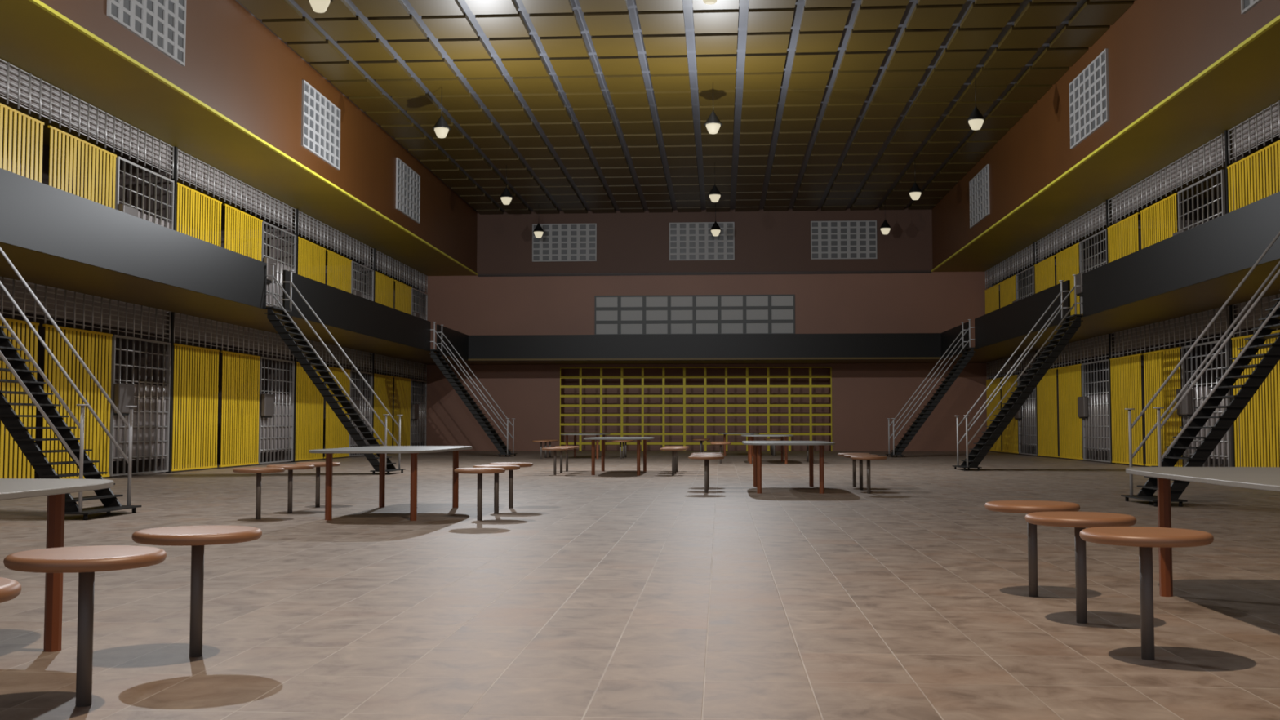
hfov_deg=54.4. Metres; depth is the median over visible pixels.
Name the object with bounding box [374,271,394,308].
door
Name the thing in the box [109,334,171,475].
door
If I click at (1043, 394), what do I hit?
door
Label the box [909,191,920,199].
diffuser
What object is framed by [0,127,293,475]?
wall
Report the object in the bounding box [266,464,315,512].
round stool
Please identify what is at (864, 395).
wall
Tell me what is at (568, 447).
round stool
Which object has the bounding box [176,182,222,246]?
door
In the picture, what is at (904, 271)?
trim
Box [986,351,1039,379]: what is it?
metal grille
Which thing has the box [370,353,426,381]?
air vent
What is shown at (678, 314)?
window
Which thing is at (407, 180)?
window
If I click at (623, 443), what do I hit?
round stool
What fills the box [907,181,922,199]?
pendant lamp
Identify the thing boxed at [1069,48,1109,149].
window
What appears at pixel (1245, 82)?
ceiling
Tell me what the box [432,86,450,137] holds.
pendant lamp
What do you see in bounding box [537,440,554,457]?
round stool
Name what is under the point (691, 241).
window
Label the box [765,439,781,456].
round stool
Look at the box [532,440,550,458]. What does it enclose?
round stool
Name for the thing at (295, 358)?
post
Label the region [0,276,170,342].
air vent
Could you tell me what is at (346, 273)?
door
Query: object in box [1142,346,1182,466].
door
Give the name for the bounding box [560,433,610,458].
table
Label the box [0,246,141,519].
staircase
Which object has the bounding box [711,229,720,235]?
diffuser
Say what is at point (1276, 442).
door
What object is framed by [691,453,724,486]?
round stool
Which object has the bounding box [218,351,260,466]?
door
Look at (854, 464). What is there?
round stool
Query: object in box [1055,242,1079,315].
door
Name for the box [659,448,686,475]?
round stool
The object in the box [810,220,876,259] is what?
window
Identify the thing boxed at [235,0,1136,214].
ceiling
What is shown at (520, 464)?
round stool
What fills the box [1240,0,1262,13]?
window
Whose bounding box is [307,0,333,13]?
pendant lamp
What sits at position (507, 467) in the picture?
round stool
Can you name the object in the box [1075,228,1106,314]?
door
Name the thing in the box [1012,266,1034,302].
door
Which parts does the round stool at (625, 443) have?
leg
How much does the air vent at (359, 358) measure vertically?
0.665 m
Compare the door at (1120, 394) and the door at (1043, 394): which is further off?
the door at (1043, 394)
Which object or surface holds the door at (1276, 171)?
on the balcony
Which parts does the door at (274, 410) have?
backing plate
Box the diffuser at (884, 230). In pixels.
[880,227,890,234]
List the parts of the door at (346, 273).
rail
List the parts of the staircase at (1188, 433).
foot post, plate, foot post, handrail, rail, rail, handrail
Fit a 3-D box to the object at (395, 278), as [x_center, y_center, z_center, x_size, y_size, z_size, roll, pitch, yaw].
[-9.787,0.121,49.133,2.550,6.900,0.100,0,-3,4]
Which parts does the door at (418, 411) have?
backing plate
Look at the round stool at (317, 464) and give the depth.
15.18 m
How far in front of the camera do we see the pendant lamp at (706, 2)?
20.82 m
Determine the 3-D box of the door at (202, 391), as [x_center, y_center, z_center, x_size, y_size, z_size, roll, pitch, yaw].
[-9.775,1.055,27.383,0.044,2.690,2.370,0,-3,4]
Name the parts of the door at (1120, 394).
rail, rail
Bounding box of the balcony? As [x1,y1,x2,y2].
[0,168,1279,364]
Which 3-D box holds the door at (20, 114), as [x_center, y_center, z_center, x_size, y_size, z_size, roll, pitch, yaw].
[-10.264,-2.773,19.989,0.044,2.680,2.370,0,-3,4]
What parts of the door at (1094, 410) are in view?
backing plate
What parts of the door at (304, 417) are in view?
rail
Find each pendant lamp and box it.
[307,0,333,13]
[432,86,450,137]
[499,164,513,204]
[533,222,544,238]
[702,0,716,4]
[704,81,722,133]
[707,162,721,202]
[710,202,721,235]
[879,201,891,234]
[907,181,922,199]
[966,97,985,129]
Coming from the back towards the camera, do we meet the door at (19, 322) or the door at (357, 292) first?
the door at (357, 292)
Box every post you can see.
[165,311,174,473]
[171,146,177,230]
[290,337,296,462]
[293,208,298,274]
[370,353,374,435]
[371,248,375,302]
[1033,242,1037,293]
[1035,351,1039,456]
[1106,200,1111,263]
[1108,333,1115,463]
[1224,129,1231,213]
[1228,305,1238,466]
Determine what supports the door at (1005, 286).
on the balcony
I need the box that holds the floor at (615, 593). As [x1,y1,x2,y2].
[0,449,1279,719]
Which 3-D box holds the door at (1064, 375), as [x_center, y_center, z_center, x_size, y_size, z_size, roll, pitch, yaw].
[12.490,1.512,36.116,0.044,2.690,2.370,0,-3,4]
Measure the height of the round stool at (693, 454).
0.545 m
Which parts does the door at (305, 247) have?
rail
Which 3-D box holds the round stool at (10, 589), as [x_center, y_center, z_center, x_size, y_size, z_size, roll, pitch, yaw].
[-2.050,0.912,3.511,0.536,0.545,0.536,0,-3,4]
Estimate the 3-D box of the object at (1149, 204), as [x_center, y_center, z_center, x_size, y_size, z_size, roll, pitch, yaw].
[13.651,-0.757,32.372,2.550,6.900,0.100,0,-3,4]
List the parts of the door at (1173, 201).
rail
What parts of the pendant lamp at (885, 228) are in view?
lamp shade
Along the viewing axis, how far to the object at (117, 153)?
26.27 m
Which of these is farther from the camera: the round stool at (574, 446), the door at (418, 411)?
the door at (418, 411)
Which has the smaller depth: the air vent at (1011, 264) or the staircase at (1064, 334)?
the staircase at (1064, 334)
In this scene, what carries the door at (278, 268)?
on the balcony
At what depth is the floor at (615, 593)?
7.01 m
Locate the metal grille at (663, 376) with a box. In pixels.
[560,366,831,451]
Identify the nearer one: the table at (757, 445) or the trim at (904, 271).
the table at (757, 445)
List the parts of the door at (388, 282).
rail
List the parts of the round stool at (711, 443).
seat, leg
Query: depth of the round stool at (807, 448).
34.10 m
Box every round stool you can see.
[0,577,21,603]
[3,545,166,706]
[132,524,262,657]
[232,466,284,519]
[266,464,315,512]
[295,462,340,507]
[453,467,505,520]
[472,464,519,514]
[488,462,533,508]
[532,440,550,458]
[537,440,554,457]
[542,447,568,475]
[549,440,558,457]
[550,446,573,473]
[557,445,579,471]
[611,440,629,458]
[614,440,631,457]
[624,440,634,457]
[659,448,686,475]
[662,446,687,473]
[664,446,688,471]
[688,455,724,493]
[689,453,724,489]
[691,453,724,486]
[693,438,709,453]
[693,439,709,453]
[710,442,730,463]
[764,438,779,454]
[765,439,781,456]
[806,444,808,462]
[837,453,871,487]
[843,454,878,489]
[849,455,887,493]
[984,500,1079,596]
[1024,511,1136,623]
[1079,526,1213,660]
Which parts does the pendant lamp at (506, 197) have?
lamp shade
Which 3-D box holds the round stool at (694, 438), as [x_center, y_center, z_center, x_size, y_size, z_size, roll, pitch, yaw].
[2.113,2.958,42.536,0.536,0.545,0.536,0,-3,4]
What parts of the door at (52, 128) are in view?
rail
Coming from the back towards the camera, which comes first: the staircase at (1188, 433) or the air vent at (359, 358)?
the air vent at (359, 358)
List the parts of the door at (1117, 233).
rail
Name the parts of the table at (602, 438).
leg, leg, leg, leg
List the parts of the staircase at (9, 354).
rail, handrail, rail, handrail, foot post, plate, foot post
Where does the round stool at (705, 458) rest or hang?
on the floor at (615, 593)
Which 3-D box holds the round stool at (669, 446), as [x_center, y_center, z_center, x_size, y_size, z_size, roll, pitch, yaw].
[0.727,2.085,25.883,0.536,0.545,0.536,0,-3,4]
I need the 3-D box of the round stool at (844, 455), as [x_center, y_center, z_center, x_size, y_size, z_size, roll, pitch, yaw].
[3.420,1.737,19.245,0.536,0.545,0.536,0,-3,4]
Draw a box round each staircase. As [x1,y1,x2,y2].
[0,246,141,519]
[264,263,405,475]
[429,321,516,456]
[884,319,975,457]
[951,274,1083,471]
[1120,231,1279,506]
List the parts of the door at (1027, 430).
backing plate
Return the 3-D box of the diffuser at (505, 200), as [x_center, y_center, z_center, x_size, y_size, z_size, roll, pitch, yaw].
[-4.283,-5.090,39.879,0.356,0.210,0.356,0,-3,4]
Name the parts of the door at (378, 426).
rail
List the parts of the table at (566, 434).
leg, leg, leg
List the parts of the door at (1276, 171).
rail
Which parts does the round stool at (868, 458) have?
seat, leg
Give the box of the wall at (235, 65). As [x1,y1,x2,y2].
[39,0,477,272]
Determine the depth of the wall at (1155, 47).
25.82 m
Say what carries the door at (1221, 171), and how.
on the balcony
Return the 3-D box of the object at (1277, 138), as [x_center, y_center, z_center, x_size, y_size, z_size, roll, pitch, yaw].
[13.155,-1.160,24.679,2.550,6.900,0.100,0,-3,4]
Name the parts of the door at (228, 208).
rail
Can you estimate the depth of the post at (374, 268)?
41.59 m
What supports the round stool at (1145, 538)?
on the floor at (615, 593)
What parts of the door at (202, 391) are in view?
rail, rail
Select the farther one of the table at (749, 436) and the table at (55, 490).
the table at (749, 436)
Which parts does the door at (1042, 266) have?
rail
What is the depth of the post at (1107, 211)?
32.58 m
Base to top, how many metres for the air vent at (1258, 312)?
0.665 m
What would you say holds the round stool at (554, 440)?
on the floor at (615, 593)
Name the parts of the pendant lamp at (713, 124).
cord, lamp shade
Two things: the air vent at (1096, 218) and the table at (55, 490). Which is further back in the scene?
the air vent at (1096, 218)
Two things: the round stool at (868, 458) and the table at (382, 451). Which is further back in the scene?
the round stool at (868, 458)
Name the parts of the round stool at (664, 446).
leg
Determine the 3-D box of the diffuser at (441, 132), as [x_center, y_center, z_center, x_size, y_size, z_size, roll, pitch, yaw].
[-4.882,-5.576,30.611,0.356,0.210,0.356,0,-3,4]
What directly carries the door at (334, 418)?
on the floor at (615, 593)
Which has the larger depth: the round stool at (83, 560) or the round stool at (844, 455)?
the round stool at (844, 455)
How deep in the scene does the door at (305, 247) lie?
35.11 m
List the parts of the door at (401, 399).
rail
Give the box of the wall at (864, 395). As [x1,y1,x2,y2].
[424,207,990,451]
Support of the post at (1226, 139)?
on the balcony
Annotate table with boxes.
[0,478,113,652]
[308,445,471,520]
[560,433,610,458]
[583,436,653,475]
[718,432,759,456]
[741,434,794,463]
[742,440,835,493]
[1125,466,1279,596]
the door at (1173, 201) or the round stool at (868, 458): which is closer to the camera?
the round stool at (868, 458)
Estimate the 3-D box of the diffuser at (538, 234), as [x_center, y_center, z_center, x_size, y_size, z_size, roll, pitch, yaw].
[-3.826,-4.719,46.954,0.356,0.210,0.356,0,-3,4]
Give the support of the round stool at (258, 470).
on the floor at (615, 593)
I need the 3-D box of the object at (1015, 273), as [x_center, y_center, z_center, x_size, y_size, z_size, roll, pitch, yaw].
[14.632,0.039,47.560,2.550,6.900,0.100,0,-3,4]
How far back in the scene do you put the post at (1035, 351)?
39.88 m
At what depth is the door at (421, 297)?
47.95 m
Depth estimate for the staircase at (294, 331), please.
25.52 m
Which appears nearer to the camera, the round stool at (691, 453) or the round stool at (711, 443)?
the round stool at (691, 453)
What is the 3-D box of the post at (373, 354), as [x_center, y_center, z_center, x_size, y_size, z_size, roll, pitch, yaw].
[-8.900,1.476,41.358,0.090,3.380,0.070,0,-3,4]
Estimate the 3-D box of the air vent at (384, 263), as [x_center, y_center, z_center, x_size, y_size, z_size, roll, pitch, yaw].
[-8.682,-3.176,45.401,0.117,0.685,7.424,0,-3,4]
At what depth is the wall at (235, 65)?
26.97 m
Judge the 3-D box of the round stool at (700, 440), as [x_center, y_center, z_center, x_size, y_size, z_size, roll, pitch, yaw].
[1.987,2.855,40.583,0.536,0.545,0.536,0,-3,4]
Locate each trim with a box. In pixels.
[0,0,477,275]
[477,270,931,276]
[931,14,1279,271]
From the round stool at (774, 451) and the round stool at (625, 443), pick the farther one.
the round stool at (774, 451)
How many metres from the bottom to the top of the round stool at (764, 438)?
0.545 m
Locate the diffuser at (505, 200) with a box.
[500,196,511,204]
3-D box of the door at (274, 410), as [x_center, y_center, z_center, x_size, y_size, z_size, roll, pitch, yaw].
[-9.405,1.317,32.398,0.205,2.690,2.460,0,-3,4]
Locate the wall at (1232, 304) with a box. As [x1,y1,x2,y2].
[1113,304,1236,351]
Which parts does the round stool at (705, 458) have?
seat, leg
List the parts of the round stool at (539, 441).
seat, leg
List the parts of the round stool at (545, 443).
leg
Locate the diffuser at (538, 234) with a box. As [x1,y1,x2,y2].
[533,231,543,238]
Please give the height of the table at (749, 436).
0.740 m
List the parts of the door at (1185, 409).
lock plate, backing plate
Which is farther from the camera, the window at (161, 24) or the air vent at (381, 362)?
the air vent at (381, 362)
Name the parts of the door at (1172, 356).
rail, rail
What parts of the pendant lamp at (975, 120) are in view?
lamp shade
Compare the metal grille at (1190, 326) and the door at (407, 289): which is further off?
the door at (407, 289)
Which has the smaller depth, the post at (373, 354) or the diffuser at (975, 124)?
the diffuser at (975, 124)
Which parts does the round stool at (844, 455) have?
seat, leg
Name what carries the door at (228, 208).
on the balcony
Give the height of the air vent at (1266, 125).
0.685 m
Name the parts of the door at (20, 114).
rail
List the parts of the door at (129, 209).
backing plate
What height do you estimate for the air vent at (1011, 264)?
0.685 m
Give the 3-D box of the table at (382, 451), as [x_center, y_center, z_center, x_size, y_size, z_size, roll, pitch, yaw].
[-2.766,1.373,14.155,1.359,0.740,3.038,0,-3,4]
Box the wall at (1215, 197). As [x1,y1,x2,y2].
[1214,192,1236,465]
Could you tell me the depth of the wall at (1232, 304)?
28.31 m
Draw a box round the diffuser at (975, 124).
[968,119,983,129]
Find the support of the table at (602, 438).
on the floor at (615, 593)
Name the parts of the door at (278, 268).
frame, backing plate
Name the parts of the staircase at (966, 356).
foot post, foot post, rail, handrail, rail, handrail, post, post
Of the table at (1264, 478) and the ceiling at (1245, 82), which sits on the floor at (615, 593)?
the table at (1264, 478)
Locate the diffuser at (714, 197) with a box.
[709,194,720,202]
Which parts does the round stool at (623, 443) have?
leg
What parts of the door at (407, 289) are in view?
rail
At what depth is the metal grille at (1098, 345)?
34.87 m
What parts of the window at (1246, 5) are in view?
pane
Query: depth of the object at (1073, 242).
39.85 m
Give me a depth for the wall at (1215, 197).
31.85 m
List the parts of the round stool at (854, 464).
seat, leg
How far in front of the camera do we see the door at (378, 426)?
42.55 m
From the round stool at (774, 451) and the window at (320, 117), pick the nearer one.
the window at (320, 117)
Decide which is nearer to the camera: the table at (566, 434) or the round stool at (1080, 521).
the round stool at (1080, 521)
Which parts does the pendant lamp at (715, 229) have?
lamp shade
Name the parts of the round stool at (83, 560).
seat, leg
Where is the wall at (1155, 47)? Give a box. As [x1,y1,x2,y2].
[931,0,1279,269]
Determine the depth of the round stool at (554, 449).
25.03 m
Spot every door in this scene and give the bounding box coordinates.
[0,102,44,182]
[0,317,39,478]
[42,324,112,479]
[48,125,116,208]
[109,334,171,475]
[115,155,173,229]
[171,343,219,471]
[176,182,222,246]
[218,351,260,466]
[223,204,262,261]
[257,356,294,463]
[261,221,296,308]
[294,361,324,461]
[297,236,325,284]
[324,366,350,458]
[326,249,351,293]
[349,369,373,456]
[351,260,373,301]
[373,373,393,445]
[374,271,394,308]
[393,376,411,445]
[394,280,412,315]
[408,378,426,445]
[411,287,427,320]
[984,283,999,314]
[986,377,1002,452]
[1000,275,1015,308]
[1000,374,1018,453]
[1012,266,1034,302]
[1013,373,1036,455]
[1034,254,1055,293]
[1036,368,1058,457]
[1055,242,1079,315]
[1057,364,1083,459]
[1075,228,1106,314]
[1077,359,1111,462]
[1106,212,1139,262]
[1110,353,1144,465]
[1140,192,1177,248]
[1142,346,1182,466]
[1173,169,1225,235]
[1176,338,1231,466]
[1226,139,1279,213]
[1231,329,1279,466]
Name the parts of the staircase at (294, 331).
post, post, rail, handrail, rail, handrail, foot post, plate, foot post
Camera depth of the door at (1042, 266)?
38.80 m
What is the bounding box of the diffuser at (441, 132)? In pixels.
[434,127,448,137]
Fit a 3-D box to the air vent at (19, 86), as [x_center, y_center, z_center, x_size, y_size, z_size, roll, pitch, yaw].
[-10.153,-4.369,22.630,0.117,0.685,7.424,0,-3,4]
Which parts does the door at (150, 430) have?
lock plate, backing plate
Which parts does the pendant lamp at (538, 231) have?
lamp shade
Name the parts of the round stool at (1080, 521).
seat, leg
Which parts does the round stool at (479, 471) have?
seat, leg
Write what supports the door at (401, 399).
on the floor at (615, 593)
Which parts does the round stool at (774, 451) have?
seat, leg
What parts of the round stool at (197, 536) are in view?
leg, seat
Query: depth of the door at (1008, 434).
43.55 m
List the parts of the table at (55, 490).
leg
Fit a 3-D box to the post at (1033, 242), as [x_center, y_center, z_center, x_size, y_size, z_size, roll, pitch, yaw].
[12.762,-2.089,40.106,0.090,3.430,0.070,0,-3,4]
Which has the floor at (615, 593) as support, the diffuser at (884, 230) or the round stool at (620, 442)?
the round stool at (620, 442)
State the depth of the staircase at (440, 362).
39.93 m
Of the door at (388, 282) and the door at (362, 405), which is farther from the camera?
the door at (388, 282)
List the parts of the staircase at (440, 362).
post, post, rail, handrail, rail, handrail, foot post, foot post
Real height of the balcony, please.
0.950 m
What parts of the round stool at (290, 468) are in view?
leg, seat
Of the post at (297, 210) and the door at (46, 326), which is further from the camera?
the post at (297, 210)
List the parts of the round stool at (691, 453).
seat, leg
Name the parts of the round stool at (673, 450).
seat, leg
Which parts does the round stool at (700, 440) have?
seat, leg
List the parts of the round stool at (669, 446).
seat, leg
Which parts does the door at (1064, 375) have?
rail, rail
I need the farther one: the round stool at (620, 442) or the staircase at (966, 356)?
the staircase at (966, 356)
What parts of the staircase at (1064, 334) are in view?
foot post, plate, foot post, handrail, rail, handrail, rail, post, post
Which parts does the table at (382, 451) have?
leg, leg, leg, leg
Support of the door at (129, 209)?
on the balcony
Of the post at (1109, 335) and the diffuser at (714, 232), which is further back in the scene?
the diffuser at (714, 232)
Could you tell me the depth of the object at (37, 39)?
24.45 m
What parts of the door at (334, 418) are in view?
rail, rail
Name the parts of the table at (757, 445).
leg, leg, leg, leg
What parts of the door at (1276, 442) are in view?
rail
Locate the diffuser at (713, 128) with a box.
[706,123,720,133]
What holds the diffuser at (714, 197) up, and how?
attached to the pendant lamp at (714, 194)
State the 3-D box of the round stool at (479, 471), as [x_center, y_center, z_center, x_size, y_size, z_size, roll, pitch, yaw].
[-1.687,1.415,13.100,0.536,0.545,0.536,0,-3,4]
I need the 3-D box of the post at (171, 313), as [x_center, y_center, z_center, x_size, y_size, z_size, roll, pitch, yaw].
[-9.882,0.680,26.160,0.090,3.380,0.070,0,-3,4]
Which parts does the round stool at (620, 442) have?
seat, leg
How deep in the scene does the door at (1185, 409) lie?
26.19 m
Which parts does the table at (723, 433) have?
leg, leg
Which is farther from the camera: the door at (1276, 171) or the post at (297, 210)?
the post at (297, 210)
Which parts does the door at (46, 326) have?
rail, rail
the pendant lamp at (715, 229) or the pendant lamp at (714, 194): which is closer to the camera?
the pendant lamp at (714, 194)
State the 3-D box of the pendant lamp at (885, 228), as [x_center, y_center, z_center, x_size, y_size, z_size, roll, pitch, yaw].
[9.097,-5.290,46.150,0.444,1.265,0.444,0,-3,4]
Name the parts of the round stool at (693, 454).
seat, leg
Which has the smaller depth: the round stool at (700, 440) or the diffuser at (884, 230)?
the round stool at (700, 440)
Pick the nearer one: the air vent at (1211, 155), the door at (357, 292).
the air vent at (1211, 155)
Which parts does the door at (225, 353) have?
rail, rail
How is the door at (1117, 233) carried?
on the balcony
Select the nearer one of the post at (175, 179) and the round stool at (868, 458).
the round stool at (868, 458)
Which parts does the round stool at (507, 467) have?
seat, leg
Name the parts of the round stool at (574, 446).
leg, seat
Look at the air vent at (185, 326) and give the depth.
29.25 m
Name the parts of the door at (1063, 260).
rail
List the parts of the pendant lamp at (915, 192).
lamp shade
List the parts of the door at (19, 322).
rail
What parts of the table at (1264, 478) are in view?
leg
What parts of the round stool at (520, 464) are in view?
seat, leg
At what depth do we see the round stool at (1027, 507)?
7.26 m
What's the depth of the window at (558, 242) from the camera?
48.96 m
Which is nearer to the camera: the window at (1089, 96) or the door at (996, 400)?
the window at (1089, 96)
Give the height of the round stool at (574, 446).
0.545 m
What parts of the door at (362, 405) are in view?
backing plate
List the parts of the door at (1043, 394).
rail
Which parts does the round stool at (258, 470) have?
leg, seat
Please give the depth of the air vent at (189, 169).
29.67 m
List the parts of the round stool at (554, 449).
seat, leg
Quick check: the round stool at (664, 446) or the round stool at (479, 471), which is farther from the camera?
the round stool at (664, 446)
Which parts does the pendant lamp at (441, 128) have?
lamp shade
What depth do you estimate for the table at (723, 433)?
40.42 m
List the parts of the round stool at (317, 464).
leg, seat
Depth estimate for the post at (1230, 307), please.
24.68 m
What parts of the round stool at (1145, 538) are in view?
seat, leg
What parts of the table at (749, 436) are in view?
leg, leg, leg, leg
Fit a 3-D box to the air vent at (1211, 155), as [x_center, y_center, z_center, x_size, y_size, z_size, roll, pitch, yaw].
[12.056,-4.044,28.834,0.117,0.685,7.424,0,-3,4]
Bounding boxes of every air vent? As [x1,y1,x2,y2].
[0,58,173,178]
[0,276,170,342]
[173,312,293,360]
[177,148,296,233]
[296,339,372,373]
[297,210,373,268]
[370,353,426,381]
[375,249,427,293]
[985,243,1037,288]
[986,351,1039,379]
[1035,200,1111,263]
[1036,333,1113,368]
[1107,133,1225,226]
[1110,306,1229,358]
[1227,100,1279,164]
[1232,293,1279,337]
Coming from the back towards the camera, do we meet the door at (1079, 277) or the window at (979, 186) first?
the window at (979, 186)
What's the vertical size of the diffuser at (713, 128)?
0.210 m
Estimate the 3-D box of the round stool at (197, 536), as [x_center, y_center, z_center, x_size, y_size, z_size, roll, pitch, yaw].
[-1.928,1.012,5.415,0.536,0.545,0.536,0,-3,4]
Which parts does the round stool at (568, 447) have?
leg, seat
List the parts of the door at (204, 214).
rail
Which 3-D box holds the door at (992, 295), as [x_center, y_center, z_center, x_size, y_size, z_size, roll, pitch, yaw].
[13.142,-1.389,46.391,0.044,2.680,2.370,0,-3,4]
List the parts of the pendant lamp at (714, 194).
lamp shade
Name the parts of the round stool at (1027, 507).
seat, leg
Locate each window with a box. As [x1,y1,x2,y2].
[106,0,186,66]
[301,80,340,169]
[395,157,420,223]
[532,223,596,262]
[594,294,795,334]
[669,222,734,260]
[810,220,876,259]
[968,164,989,228]
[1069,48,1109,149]
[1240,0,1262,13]

